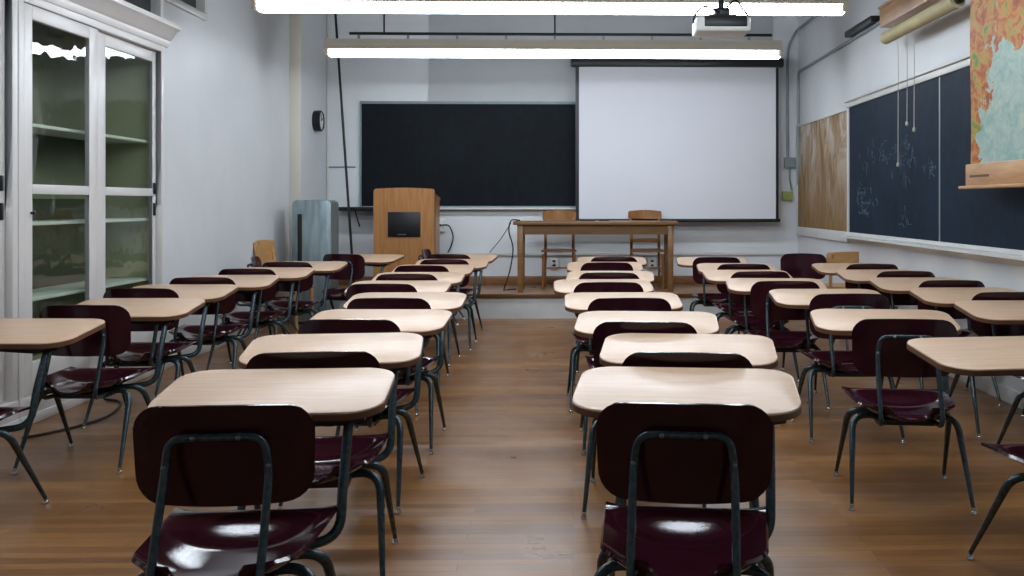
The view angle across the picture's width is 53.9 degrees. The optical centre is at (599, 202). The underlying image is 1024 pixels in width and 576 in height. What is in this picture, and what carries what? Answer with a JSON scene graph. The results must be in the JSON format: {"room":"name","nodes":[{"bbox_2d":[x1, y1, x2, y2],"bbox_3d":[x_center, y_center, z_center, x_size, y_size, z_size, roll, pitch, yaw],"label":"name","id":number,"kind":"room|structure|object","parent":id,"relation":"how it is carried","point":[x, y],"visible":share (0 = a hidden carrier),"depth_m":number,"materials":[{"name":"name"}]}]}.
{"room":"classroom","nodes":[
{"label":"classroom","id":0,"kind":"room"},
{"bbox_2d":[164,0,288,341],"bbox_3d":[-3.548,-0.760,5.594,0.200,4.200,14.570,0,0,-2],"label":"wall","id":1,"kind":"structure","parent":0,"point":[226,75],"depth_m":9.47,"materials":[{"name":"paint"}]},
{"bbox_2d":[124,0,163,17],"bbox_3d":[-3.518,-1.830,6.945,0.130,0.980,2.099,0,0,-2],"label":"window","id":2,"kind":"structure","parent":1,"relation":"in","point":[156,7],"depth_m":7.93,"materials":[{"name":"grey glass"}]},
{"bbox_2d":[164,0,206,20],"bbox_3d":[-3.558,-1.975,8.490,0.130,0.690,0.920,0,0,-2],"label":"window","id":3,"kind":"structure","parent":1,"relation":"in","point":[197,8],"depth_m":8.71,"materials":[{"name":"white paint"}]},
{"bbox_2d":[166,316,285,368],"bbox_3d":[-3.549,1.280,9.796,0.018,0.120,3.429,0,0,-2],"label":"baseboard","id":4,"kind":"structure","parent":1,"relation":"attached to","point":[205,348],"depth_m":8.88,"materials":[{"name":"white paint"}]},
{"bbox_2d":[289,13,300,317],"bbox_3d":[-3.539,-0.760,11.646,0.135,4.200,0.020,0,0,-2],"label":"trim","id":5,"kind":"structure","parent":1,"relation":"attached to","point":[294,18],"depth_m":11.64,"materials":[{"name":"paint"}]},
{"bbox_2d":[301,13,326,199],"bbox_3d":[-3.557,-0.760,12.266,0.130,4.200,1.230,0,0,-2],"label":"wall pillar","id":6,"kind":"structure","parent":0,"point":[313,25],"depth_m":12.22,"materials":[{"name":"paint"}]},
{"bbox_2d":[312,110,324,131],"bbox_3d":[-3.445,-1.006,12.268,0.095,0.260,0.260,0,0,-2],"label":"wall clock","id":7,"kind":"object","parent":6,"relation":"attached to","point":[318,121],"visible":1,"depth_m":12.18,"materials":[{"name":"black plastic"}]},
{"bbox_2d":[0,318,1023,575],"bbox_3d":[-0.334,1.400,5.678,6.630,0.120,14.970,0,0,-2],"label":"floor","id":8,"kind":"structure","parent":0,"point":[501,491],"depth_m":4.73,"materials":[{"name":"brown wood"}]},
{"bbox_2d":[0,0,20,432],"bbox_3d":[-3.598,-0.048,4.824,0.580,2.775,2.194,0,0,-2],"label":"tall cabinet","id":9,"kind":"object","parent":8,"relation":"on","point":[8,8],"visible":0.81,"depth_m":5.87,"materials":[{"name":"white paint"}]},
{"bbox_2d":[0,318,104,503],"bbox_3d":[-2.724,0.928,4.380,0.705,0.823,0.986,0,0,1],"label":"student desk","id":10,"kind":"object","parent":8,"relation":"on","point":[45,336],"visible":1,"depth_m":4.47,"materials":[{"name":"beige laminate"}]},
{"bbox_2d":[28,398,121,437],"bbox_3d":[-3.193,1.332,6.241,0.254,0.016,1.143,0,0,-4],"label":"power cable","id":11,"kind":"object","parent":8,"relation":"on","point":[107,399],"visible":0.93,"depth_m":6.03,"materials":[{"name":"black rubber"}]},
{"bbox_2d":[18,0,180,423],"bbox_3d":[-3.655,-0.048,7.020,0.580,2.775,2.175,0,0,-2],"label":"tall cabinet","id":12,"kind":"object","parent":8,"relation":"on","point":[91,72],"visible":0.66,"depth_m":7.22,"materials":[{"name":"white paint"}]},
{"bbox_2d":[32,277,148,300],"bbox_3d":[-3.746,0.606,6.988,0.354,0.022,2.053,0,0,-2],"label":"shelf","id":13,"kind":"object","parent":12,"relation":"attached to","point":[46,290],"depth_m":7.13,"materials":[{"name":"paint"}]},
{"bbox_2d":[32,218,148,225],"bbox_3d":[-3.746,0.131,6.988,0.354,0.022,2.053,0,0,-2],"label":"shelf","id":14,"kind":"object","parent":12,"relation":"attached to","point":[35,221],"depth_m":7.30,"materials":[{"name":"paint"}]},
{"bbox_2d":[32,123,148,142],"bbox_3d":[-3.746,-0.489,6.988,0.354,0.022,2.053,0,0,-2],"label":"shelf","id":15,"kind":"object","parent":12,"relation":"attached to","point":[43,132],"depth_m":7.17,"materials":[{"name":"paint"}]},
{"bbox_2d":[11,298,204,474],"bbox_3d":[-2.643,0.928,5.422,0.705,0.823,0.986,0,0,-2],"label":"student desk","id":16,"kind":"object","parent":8,"relation":"on","point":[118,314],"visible":0.8,"depth_m":5.12,"materials":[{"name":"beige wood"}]},
{"bbox_2d":[82,284,237,428],"bbox_3d":[-2.811,0.928,6.418,0.705,0.823,0.986,0,0,-2],"label":"student desk","id":17,"kind":"object","parent":8,"relation":"on","point":[139,354],"visible":0.62,"depth_m":6.21,"materials":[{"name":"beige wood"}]},
{"bbox_2d":[153,275,278,398],"bbox_3d":[-2.807,0.928,7.328,0.705,0.823,0.986,0,0,-3],"label":"student desk","id":18,"kind":"object","parent":8,"relation":"on","point":[215,334],"visible":0.64,"depth_m":7.05,"materials":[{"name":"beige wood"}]},
{"bbox_2d":[206,267,314,369],"bbox_3d":[-2.806,0.928,8.249,0.705,0.823,0.986,0,0,-2],"label":"student desk","id":19,"kind":"object","parent":8,"relation":"on","point":[292,275],"visible":0.66,"depth_m":7.97,"materials":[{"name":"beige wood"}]},
{"bbox_2d":[131,368,394,575],"bbox_3d":[-1.000,0.928,2.904,0.705,0.823,0.986,0,0,-4],"label":"student desk","id":20,"kind":"object","parent":8,"relation":"on","point":[226,437],"visible":1,"depth_m":2.62,"materials":[{"name":"beige laminate"}]},
{"bbox_2d":[232,256,298,345],"bbox_3d":[-3.206,0.928,9.678,0.588,0.823,0.540,0,0,-12],"label":"chair","id":21,"kind":"object","parent":8,"relation":"on","point":[255,260],"visible":0.22,"depth_m":9.63,"materials":[{"name":"red plastic"}]},
{"bbox_2d":[253,240,313,333],"bbox_3d":[-3.310,0.865,10.483,0.510,0.955,0.430,0,0,9],"label":"wooden chair","id":22,"kind":"object","parent":8,"relation":"on","point":[264,249],"visible":0.27,"depth_m":10.56,"materials":[{"name":"brown wood"}]},
{"bbox_2d":[253,261,347,339],"bbox_3d":[-2.760,0.928,9.150,0.705,0.823,0.986,0,0,0],"label":"student desk","id":23,"kind":"object","parent":8,"relation":"on","point":[322,268],"visible":0.59,"depth_m":8.87,"materials":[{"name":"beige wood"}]},
{"bbox_2d":[292,200,338,323],"bbox_3d":[-3.175,0.653,11.199,0.427,1.373,0.364,0,0,-2],"label":"cabinet","id":24,"kind":"object","parent":8,"relation":"on","point":[315,223],"visible":0.71,"depth_m":11.02,"materials":[{"name":"grey metal"}]},
{"bbox_2d":[237,332,422,575],"bbox_3d":[-1.047,0.928,3.823,0.705,0.823,0.986,0,0,-8],"label":"student desk","id":25,"kind":"object","parent":8,"relation":"on","point":[393,352],"visible":0.37,"depth_m":3.78,"materials":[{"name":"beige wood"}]},
{"bbox_2d":[319,254,403,311],"bbox_3d":[-2.546,0.928,10.507,0.705,0.823,0.986,0,0,12],"label":"student desk","id":26,"kind":"object","parent":8,"relation":"on","point":[355,270],"visible":0.49,"depth_m":10.19,"materials":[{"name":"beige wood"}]},
{"bbox_2d":[278,309,451,513],"bbox_3d":[-1.121,0.928,4.802,0.705,0.823,0.986,0,0,0],"label":"student desk","id":27,"kind":"object","parent":8,"relation":"on","point":[426,323],"visible":0.41,"depth_m":4.76,"materials":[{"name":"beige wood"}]},
{"bbox_2d":[344,280,451,415],"bbox_3d":[-1.407,0.928,6.765,0.705,0.823,0.986,0,0,-1],"label":"student desk","id":28,"kind":"object","parent":8,"relation":"on","point":[369,286],"visible":0.09,"depth_m":6.75,"materials":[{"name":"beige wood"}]},
{"bbox_2d":[335,292,466,454],"bbox_3d":[-1.164,0.928,5.801,0.705,0.823,0.986,0,0,-2],"label":"student desk","id":29,"kind":"object","parent":8,"relation":"on","point":[452,302],"visible":0.43,"depth_m":5.67,"materials":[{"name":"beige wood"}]},
{"bbox_2d":[372,272,464,387],"bbox_3d":[-1.424,0.928,7.655,0.705,0.823,0.986,0,0,-2],"label":"student desk","id":30,"kind":"object","parent":8,"relation":"on","point":[456,278],"visible":0.15,"depth_m":7.64,"materials":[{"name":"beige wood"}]},
{"bbox_2d":[392,265,474,366],"bbox_3d":[-1.479,0.928,8.643,0.705,0.823,0.986,0,0,0],"label":"student desk","id":31,"kind":"object","parent":8,"relation":"on","point":[467,270],"visible":0.13,"depth_m":8.33,"materials":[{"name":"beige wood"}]},
{"bbox_2d":[418,249,464,324],"bbox_3d":[-1.835,0.928,11.234,0.588,0.823,0.540,0,0,0],"label":"chair","id":32,"kind":"object","parent":8,"relation":"on","point":[425,252],"visible":0.18,"depth_m":11.30,"materials":[{"name":"red plastic"}]},
{"bbox_2d":[415,259,488,350],"bbox_3d":[-1.440,0.928,9.555,0.705,0.823,0.986,0,0,-2],"label":"student desk","id":33,"kind":"object","parent":8,"relation":"on","point":[480,264],"visible":0.39,"depth_m":9.27,"materials":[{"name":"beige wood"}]},
{"bbox_2d":[427,254,497,336],"bbox_3d":[-1.498,0.928,10.484,0.705,0.823,0.986,0,0,7],"label":"student desk","id":34,"kind":"object","parent":8,"relation":"on","point":[490,257],"visible":0.22,"depth_m":10.42,"materials":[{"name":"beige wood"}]},
{"bbox_2d":[286,284,724,318],"bbox_3d":[-0.506,1.195,12.276,6.230,0.290,1.370,0,0,-2],"label":"platform","id":35,"kind":"object","parent":8,"relation":"on","point":[493,302],"visible":0.13,"depth_m":11.61,"materials":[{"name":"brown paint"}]},
{"bbox_2d":[334,13,354,282],"bbox_3d":[-3.202,-0.761,12.559,0.403,3.625,0.031,0,0,36],"label":"pole","id":36,"kind":"object","parent":35,"relation":"on","point":[335,14],"visible":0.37,"depth_m":12.54,"materials":[{"name":"metal"}]},
{"bbox_2d":[373,188,439,277],"bbox_3d":[-2.315,0.434,12.097,0.725,1.232,0.534,0,0,-2],"label":"lectern","id":37,"kind":"object","parent":35,"relation":"on","point":[406,221],"visible":0.7,"depth_m":11.84,"materials":[{"name":"brown wood"}]},
{"bbox_2d":[541,210,576,289],"bbox_3d":[-0.496,0.570,12.386,0.430,0.965,0.510,0,0,-2],"label":"wooden chair","id":38,"kind":"object","parent":35,"relation":"on","point":[550,214],"visible":0.89,"depth_m":12.54,"materials":[{"name":"brown wood"}]},
{"bbox_2d":[513,220,677,291],"bbox_3d":[-0.049,0.633,12.028,1.933,0.834,0.630,0,0,-2],"label":"table","id":39,"kind":"object","parent":35,"relation":"on","point":[524,228],"visible":0.95,"depth_m":11.77,"materials":[{"name":"brown wood"}]},
{"bbox_2d":[503,219,519,290],"bbox_3d":[-1.049,0.628,12.024,0.200,0.872,0.120,0,0,-2],"label":"power cable","id":40,"kind":"object","parent":39,"relation":"hanging from","point":[512,219],"visible":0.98,"depth_m":11.97,"materials":[{"name":"black rubber"}]},
{"bbox_2d":[580,219,594,220],"bbox_3d":[-0.137,0.207,12.011,0.180,0.018,0.120,0,0,-2],"label":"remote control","id":41,"kind":"object","parent":39,"relation":"on","point":[580,219],"visible":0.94,"depth_m":11.98,"materials":[{"name":"black plastic"}]},
{"bbox_2d":[628,210,664,288],"bbox_3d":[0.582,0.570,12.414,0.430,0.965,0.510,0,0,-2],"label":"wooden chair","id":42,"kind":"object","parent":35,"relation":"on","point":[635,214],"visible":0.77,"depth_m":12.58,"materials":[{"name":"brown wood"}]},
{"bbox_2d":[554,279,653,412],"bbox_3d":[0.044,0.928,6.893,0.705,0.823,0.986,0,0,-4],"label":"student desk","id":43,"kind":"object","parent":8,"relation":"on","point":[563,287],"visible":0.32,"depth_m":6.58,"materials":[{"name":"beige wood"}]},
{"bbox_2d":[567,262,642,271],"bbox_3d":[0.060,0.928,9.074,0.705,0.823,0.986,0,0,-2],"label":"student desk","id":44,"kind":"object","parent":8,"relation":"on","point":[572,266],"visible":0.1,"depth_m":8.75,"materials":[{"name":"beige laminate"}]},
{"bbox_2d":[566,271,653,385],"bbox_3d":[0.082,0.928,7.804,0.705,0.823,0.986,0,0,1],"label":"student desk","id":45,"kind":"object","parent":8,"relation":"on","point":[645,275],"visible":0.12,"depth_m":7.49,"materials":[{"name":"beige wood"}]},
{"bbox_2d":[577,257,646,266],"bbox_3d":[0.134,0.928,9.986,0.705,0.823,0.986,0,0,-2],"label":"student desk","id":46,"kind":"object","parent":8,"relation":"on","point":[641,260],"visible":0.07,"depth_m":9.66,"materials":[{"name":"beige laminate"}]},
{"bbox_2d":[564,292,682,455],"bbox_3d":[0.154,0.928,5.805,0.705,0.823,0.986,0,0,-3],"label":"student desk","id":47,"kind":"object","parent":8,"relation":"on","point":[581,302],"visible":0.18,"depth_m":5.77,"materials":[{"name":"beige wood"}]},
{"bbox_2d":[574,311,718,519],"bbox_3d":[0.221,0.928,4.707,0.705,0.823,0.986,0,0,4],"label":"student desk","id":48,"kind":"object","parent":8,"relation":"on","point":[597,325],"visible":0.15,"depth_m":4.77,"materials":[{"name":"beige laminate"}]},
{"bbox_2d":[572,366,801,575],"bbox_3d":[0.252,0.928,2.927,0.705,0.823,0.986,0,0,5],"label":"student desk","id":49,"kind":"object","parent":8,"relation":"on","point":[672,435],"visible":1,"depth_m":2.63,"materials":[{"name":"beige laminate"}]},
{"bbox_2d":[599,333,777,575],"bbox_3d":[0.337,0.928,3.810,0.705,0.823,0.986,0,0,6],"label":"student desk","id":50,"kind":"object","parent":8,"relation":"on","point":[623,349],"visible":0.15,"depth_m":4.02,"materials":[{"name":"beige laminate"}]},
{"bbox_2d":[676,257,746,333],"bbox_3d":[1.140,0.928,9.933,0.705,0.823,0.986,0,0,2],"label":"student desk","id":51,"kind":"object","parent":8,"relation":"on","point":[706,299],"visible":0.44,"depth_m":9.63,"materials":[{"name":"beige laminate"}]},
{"bbox_2d":[697,263,776,352],"bbox_3d":[1.245,0.928,8.865,0.705,0.823,0.986,0,0,2],"label":"student desk","id":52,"kind":"object","parent":8,"relation":"on","point":[729,309],"visible":0.24,"depth_m":8.57,"materials":[{"name":"beige laminate"}]},
{"bbox_2d":[702,270,799,382],"bbox_3d":[1.222,0.928,7.934,0.705,0.823,0.986,0,0,-2],"label":"student desk","id":53,"kind":"object","parent":8,"relation":"on","point":[746,322],"visible":0.55,"depth_m":7.63,"materials":[{"name":"beige laminate"}]},
{"bbox_2d":[726,278,830,408],"bbox_3d":[1.265,0.928,6.995,0.705,0.823,0.986,0,0,4],"label":"student desk","id":54,"kind":"object","parent":8,"relation":"on","point":[763,307],"visible":0.56,"depth_m":6.68,"materials":[{"name":"beige laminate"}]},
{"bbox_2d":[780,253,826,278],"bbox_3d":[2.073,0.928,10.143,0.540,0.823,0.588,0,0,10],"label":"chair","id":55,"kind":"object","parent":8,"relation":"on","point":[797,265],"visible":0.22,"depth_m":10.27,"materials":[{"name":"red plastic"}]},
{"bbox_2d":[769,289,905,443],"bbox_3d":[1.446,0.928,6.059,0.705,0.823,0.986,0,0,0],"label":"student desk","id":56,"kind":"object","parent":8,"relation":"on","point":[835,363],"visible":0.51,"depth_m":5.75,"materials":[{"name":"beige laminate"}]},
{"bbox_2d":[824,252,858,288],"bbox_3d":[2.538,0.920,10.486,0.480,0.845,0.508,0,0,-8],"label":"wooden chair","id":57,"kind":"object","parent":8,"relation":"on","point":[833,257],"visible":0.37,"depth_m":10.24,"materials":[{"name":"brown wood"}]},
{"bbox_2d":[811,263,898,349],"bbox_3d":[2.329,0.928,8.863,0.705,0.823,0.986,0,0,-2],"label":"student desk","id":58,"kind":"object","parent":8,"relation":"on","point":[821,268],"visible":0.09,"depth_m":8.56,"materials":[{"name":"beige laminate"}]},
{"bbox_2d":[836,269,949,381],"bbox_3d":[2.341,0.928,7.963,0.705,0.823,0.986,0,0,-2],"label":"student desk","id":59,"kind":"object","parent":8,"relation":"on","point":[863,276],"visible":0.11,"depth_m":7.64,"materials":[{"name":"beige laminate"}]},
{"bbox_2d":[810,309,976,514],"bbox_3d":[1.411,0.928,4.808,0.705,0.823,0.986,0,0,7],"label":"student desk","id":60,"kind":"object","parent":8,"relation":"on","point":[880,337],"visible":0.93,"depth_m":4.50,"materials":[{"name":"beige laminate"}]},
{"bbox_2d":[869,277,1002,406],"bbox_3d":[2.376,0.928,7.064,0.705,0.823,0.986,0,0,-2],"label":"student desk","id":61,"kind":"object","parent":8,"relation":"on","point":[894,285],"visible":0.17,"depth_m":6.95,"materials":[{"name":"beige laminate"}]},
{"bbox_2d":[907,336,1023,559],"bbox_3d":[1.659,0.928,3.714,0.705,0.823,0.986,0,0,-8],"label":"student desk","id":62,"kind":"object","parent":8,"relation":"on","point":[996,355],"visible":1,"depth_m":3.85,"materials":[{"name":"beige laminate"}]},
{"bbox_2d":[909,287,1023,438],"bbox_3d":[2.400,0.928,6.164,0.705,0.823,0.986,0,0,-2],"label":"student desk","id":63,"kind":"object","parent":8,"relation":"on","point":[938,296],"visible":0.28,"depth_m":5.87,"materials":[{"name":"beige laminate"}]},
{"bbox_2d":[954,300,1023,453],"bbox_3d":[2.383,0.928,5.283,0.705,0.823,0.986,0,0,-2],"label":"student desk","id":64,"kind":"object","parent":8,"relation":"on","point":[985,311],"visible":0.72,"depth_m":5.47,"materials":[{"name":"beige laminate"}]},
{"bbox_2d":[329,13,797,275],"bbox_3d":[-0.526,-0.760,13.036,6.630,4.200,0.150,0,0,-2],"label":"wall","id":65,"kind":"structure","parent":0,"point":[362,78],"depth_m":12.94,"materials":[{"name":"paint"}]},
{"bbox_2d":[327,13,328,199],"bbox_3d":[-3.493,-0.810,12.869,0.024,3.500,0.024,0,0,-2],"label":"conduit","id":66,"kind":"object","parent":65,"relation":"attached to","point":[327,13],"visible":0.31,"depth_m":12.86,"materials":[{"name":"grey metal"}]},
{"bbox_2d":[329,166,355,167],"bbox_3d":[-3.310,-0.464,12.876,0.341,0.020,0.020,0,0,-2],"label":"conduit","id":67,"kind":"object","parent":65,"relation":"attached to","point":[329,166],"visible":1,"depth_m":12.87,"materials":[{"name":"grey metal"}]},
{"bbox_2d":[339,207,372,226],"bbox_3d":[-2.905,0.179,12.734,0.799,0.258,0.331,0,0,-2],"label":"wall shelf","id":68,"kind":"object","parent":65,"relation":"attached to","point":[354,209],"visible":0.37,"depth_m":12.57,"materials":[{"name":"black metal"}]},
{"bbox_2d":[440,219,444,231],"bbox_3d":[-2.043,0.286,12.886,0.100,0.170,0.070,0,0,-2],"label":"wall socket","id":69,"kind":"object","parent":65,"relation":"attached to","point":[442,221],"visible":0.56,"depth_m":12.86,"materials":[{"name":"white plastic"}]},
{"bbox_2d":[442,224,453,252],"bbox_3d":[-1.932,0.468,12.834,0.164,0.392,0.114,0,0,40],"label":"power cable","id":70,"kind":"object","parent":65,"relation":"attached to","point":[442,224],"visible":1,"depth_m":12.81,"materials":[{"name":"black rubber"}]},
{"bbox_2d":[360,101,574,209],"bbox_3d":[-1.522,-0.613,12.880,3.114,1.394,0.110,0,0,-2],"label":"chalkboard","id":71,"kind":"object","parent":65,"relation":"attached to","point":[474,155],"visible":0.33,"depth_m":12.90,"materials":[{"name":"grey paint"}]},
{"bbox_2d":[440,208,574,209],"bbox_3d":[-1.522,0.071,12.870,3.114,0.025,0.090,0,0,-2],"label":"chalk tray","id":72,"kind":"object","parent":71,"relation":"on","point":[440,208],"depth_m":12.84,"materials":[{"name":"white paint"}]},
{"bbox_2d":[339,276,697,284],"bbox_3d":[-0.459,0.998,12.950,6.100,0.105,0.025,0,0,-2],"label":"baseboard","id":73,"kind":"structure","parent":65,"relation":"attached to","point":[485,279],"depth_m":12.92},
{"bbox_2d":[550,258,557,266],"bbox_3d":[-0.585,0.778,12.938,0.100,0.125,0.042,0,0,-2],"label":"wall socket","id":74,"kind":"object","parent":65,"relation":"attached to","point":[553,261],"visible":0.87,"depth_m":12.92,"materials":[{"name":"white plastic"}]},
{"bbox_2d":[429,14,772,101],"bbox_3d":[0.031,-2.082,12.960,4.459,1.557,0.030,0,0,-2],"label":"wall panel","id":75,"kind":"object","parent":65,"relation":"attached to","point":[450,79],"visible":0.36,"depth_m":12.92,"materials":[{"name":"paint"}]},
{"bbox_2d":[571,58,783,221],"bbox_3d":[0.991,-0.807,12.835,2.710,2.104,0.330,0,0,-2],"label":"projection screen","id":76,"kind":"object","parent":75,"relation":"attached to","point":[686,140],"visible":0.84,"depth_m":12.73,"materials":[{"name":"fabric"}]},
{"bbox_2d":[443,252,789,255],"bbox_3d":[0.235,0.659,12.966,4.508,0.040,0.030,0,0,-2],"label":"wire raceway","id":77,"kind":"object","parent":65,"relation":"attached to","point":[493,253],"visible":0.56,"depth_m":12.95,"materials":[{"name":"white paint"}]},
{"bbox_2d":[490,223,510,251],"bbox_3d":[-1.245,0.438,12.537,0.020,0.400,0.805,0,0,-25],"label":"power cable","id":78,"kind":"object","parent":77,"relation":"attached to","point":[510,223],"visible":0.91,"depth_m":12.50,"materials":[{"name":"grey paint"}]},
{"bbox_2d":[648,258,655,266],"bbox_3d":[0.687,0.780,12.971,0.100,0.125,0.042,0,0,-2],"label":"wall socket","id":79,"kind":"object","parent":65,"relation":"attached to","point":[651,261],"visible":0.84,"depth_m":12.95,"materials":[{"name":"white plastic"}]},
{"bbox_2d":[782,191,792,200],"bbox_3d":[2.448,-0.091,13.014,0.130,0.120,0.050,0,0,-2],"label":"junction box","id":80,"kind":"object","parent":65,"relation":"attached to","point":[786,195],"visible":1,"depth_m":12.99,"materials":[{"name":"yellow plastic"}]},
{"bbox_2d":[784,157,794,190],"bbox_3d":[2.476,-0.376,13.004,0.140,0.432,0.070,0,0,-2],"label":"junction box","id":81,"kind":"object","parent":65,"relation":"attached to","point":[789,162],"visible":1,"depth_m":12.97,"materials":[{"name":"grey paint"}]},
{"bbox_2d":[798,0,1023,391],"bbox_3d":[2.855,-0.760,5.762,0.150,4.200,14.570,0,0,-2],"label":"wall","id":82,"kind":"structure","parent":0,"point":[865,64],"depth_m":9.66,"materials":[{"name":"paint"}]},
{"bbox_2d":[786,15,817,156],"bbox_3d":[2.564,-1.409,10.775,0.144,1.696,4.508,0,0,-2],"label":"conduit","id":83,"kind":"object","parent":82,"relation":"attached to","point":[814,16],"visible":1,"depth_m":12.99,"materials":[{"name":"grey metal"}]},
{"bbox_2d":[796,108,848,241],"bbox_3d":[2.605,-0.300,11.767,0.035,1.430,2.430,0,0,-2],"label":"board","id":84,"kind":"object","parent":82,"relation":"attached to","point":[821,191],"visible":0.93,"depth_m":11.67,"materials":[{"name":"brown wood"}]},
{"bbox_2d":[797,21,879,184],"bbox_3d":[2.616,-0.983,11.182,0.036,1.494,3.517,0,0,-2],"label":"conduit","id":85,"kind":"object","parent":82,"relation":"attached to","point":[876,24],"visible":0.96,"depth_m":12.56,"materials":[{"name":"grey metal"}]},
{"bbox_2d":[845,16,879,37],"bbox_3d":[2.624,-1.760,10.006,0.090,0.060,0.921,0,0,-2],"label":"track","id":86,"kind":"object","parent":82,"relation":"attached to","point":[870,20],"visible":0.82,"depth_m":9.88,"materials":[{"name":"metal"}]},
{"bbox_2d":[878,0,940,27],"bbox_3d":[2.641,-1.691,8.213,0.150,0.195,1.849,0,0,-2],"label":"case","id":87,"kind":"object","parent":82,"relation":"attached to","point":[890,10],"visible":0.88,"depth_m":8.59,"materials":[{"name":"brown wood"}]},
{"bbox_2d":[880,0,965,43],"bbox_3d":[2.533,-1.495,7.904,0.128,0.221,1.702,0,0,-2],"label":"map","id":88,"kind":"object","parent":87,"relation":"hanging from","point":[942,8],"visible":1,"depth_m":7.74,"materials":[{"name":"beige paper"}]},
{"bbox_2d":[897,59,898,166],"bbox_3d":[2.511,-0.848,8.403,0.026,1.084,0.025,0,0,-2],"label":"pull cord","id":89,"kind":"object","parent":88,"relation":"hanging from","point":[898,59],"visible":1,"depth_m":8.40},
{"bbox_2d":[906,46,907,125],"bbox_3d":[2.517,-1.011,8.177,0.026,0.757,0.025,0,0,-2],"label":"pull cord","id":90,"kind":"object","parent":88,"relation":"hanging from","point":[907,46],"visible":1,"depth_m":8.18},
{"bbox_2d":[912,42,915,131],"bbox_3d":[2.521,-0.980,8.009,0.026,0.819,0.025,0,0,-2],"label":"pull cord","id":91,"kind":"object","parent":88,"relation":"hanging from","point":[914,129],"visible":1,"depth_m":8.01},
{"bbox_2d":[840,53,1023,265],"bbox_3d":[2.680,-0.340,7.293,0.120,1.490,6.540,0,0,-2],"label":"chalkboard","id":92,"kind":"object","parent":82,"relation":"attached to","point":[918,204],"visible":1,"depth_m":8.20,"materials":[{"name":"black paint"}]},
{"bbox_2d":[840,232,1023,265],"bbox_3d":[2.680,0.355,7.283,0.120,0.100,6.520,0,0,-2],"label":"chalk tray","id":93,"kind":"object","parent":92,"relation":"on","point":[987,251],"depth_m":7.69,"materials":[{"name":"white paint"}]},
{"bbox_2d":[948,373,1023,409],"bbox_3d":[2.789,1.290,5.070,0.018,0.100,13.190,0,0,-2],"label":"baseboard","id":94,"kind":"structure","parent":82,"relation":"attached to","point":[1007,394],"depth_m":6.93,"materials":[{"name":"white paint"}]},
{"bbox_2d":[958,0,1023,188],"bbox_3d":[2.651,-0.929,6.118,0.240,1.665,1.750,0,0,-2],"label":"map","id":95,"kind":"object","parent":82,"relation":"attached to","point":[996,26],"visible":1,"depth_m":6.44,"materials":[{"name":"multicoloured paper"}]},
{"bbox_3d":[-0.334,-2.910,5.678,6.630,0.100,14.970,0,0,-2],"label":"ceiling","id":96,"kind":"structure","parent":0,"visible":0},
{"bbox_2d":[250,0,847,15],"bbox_3d":[-0.392,-2.215,8.263,4.878,1.290,0.200,0,0,-2],"label":"ceiling light","id":97,"kind":"object","parent":96,"relation":"hanging from","point":[630,7],"visible":1,"depth_m":8.21,"materials":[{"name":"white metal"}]},
{"bbox_2d":[324,13,782,58],"bbox_3d":[-0.478,-2.216,10.791,4.906,1.288,0.200,0,0,-2],"label":"ceiling light","id":98,"kind":"object","parent":96,"relation":"hanging from","point":[333,47],"visible":0.98,"depth_m":10.73,"materials":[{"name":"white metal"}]},
{"bbox_2d":[692,0,750,37],"bbox_3d":[0.946,-2.095,7.896,0.451,1.531,0.350,0,0,-2],"label":"projector","id":99,"kind":"object","parent":96,"relation":"hanging from","point":[721,23],"visible":1,"depth_m":7.74,"materials":[{"name":"white plastic"}]},
{"bbox_2d":[704,16,746,25],"bbox_3d":[0.980,-1.406,7.730,0.333,0.083,0.016,0,0,-2],"label":"vent","id":100,"kind":"object","parent":99,"relation":"attached to","point":[708,20],"depth_m":7.72,"materials":[{"name":"black plastic"}]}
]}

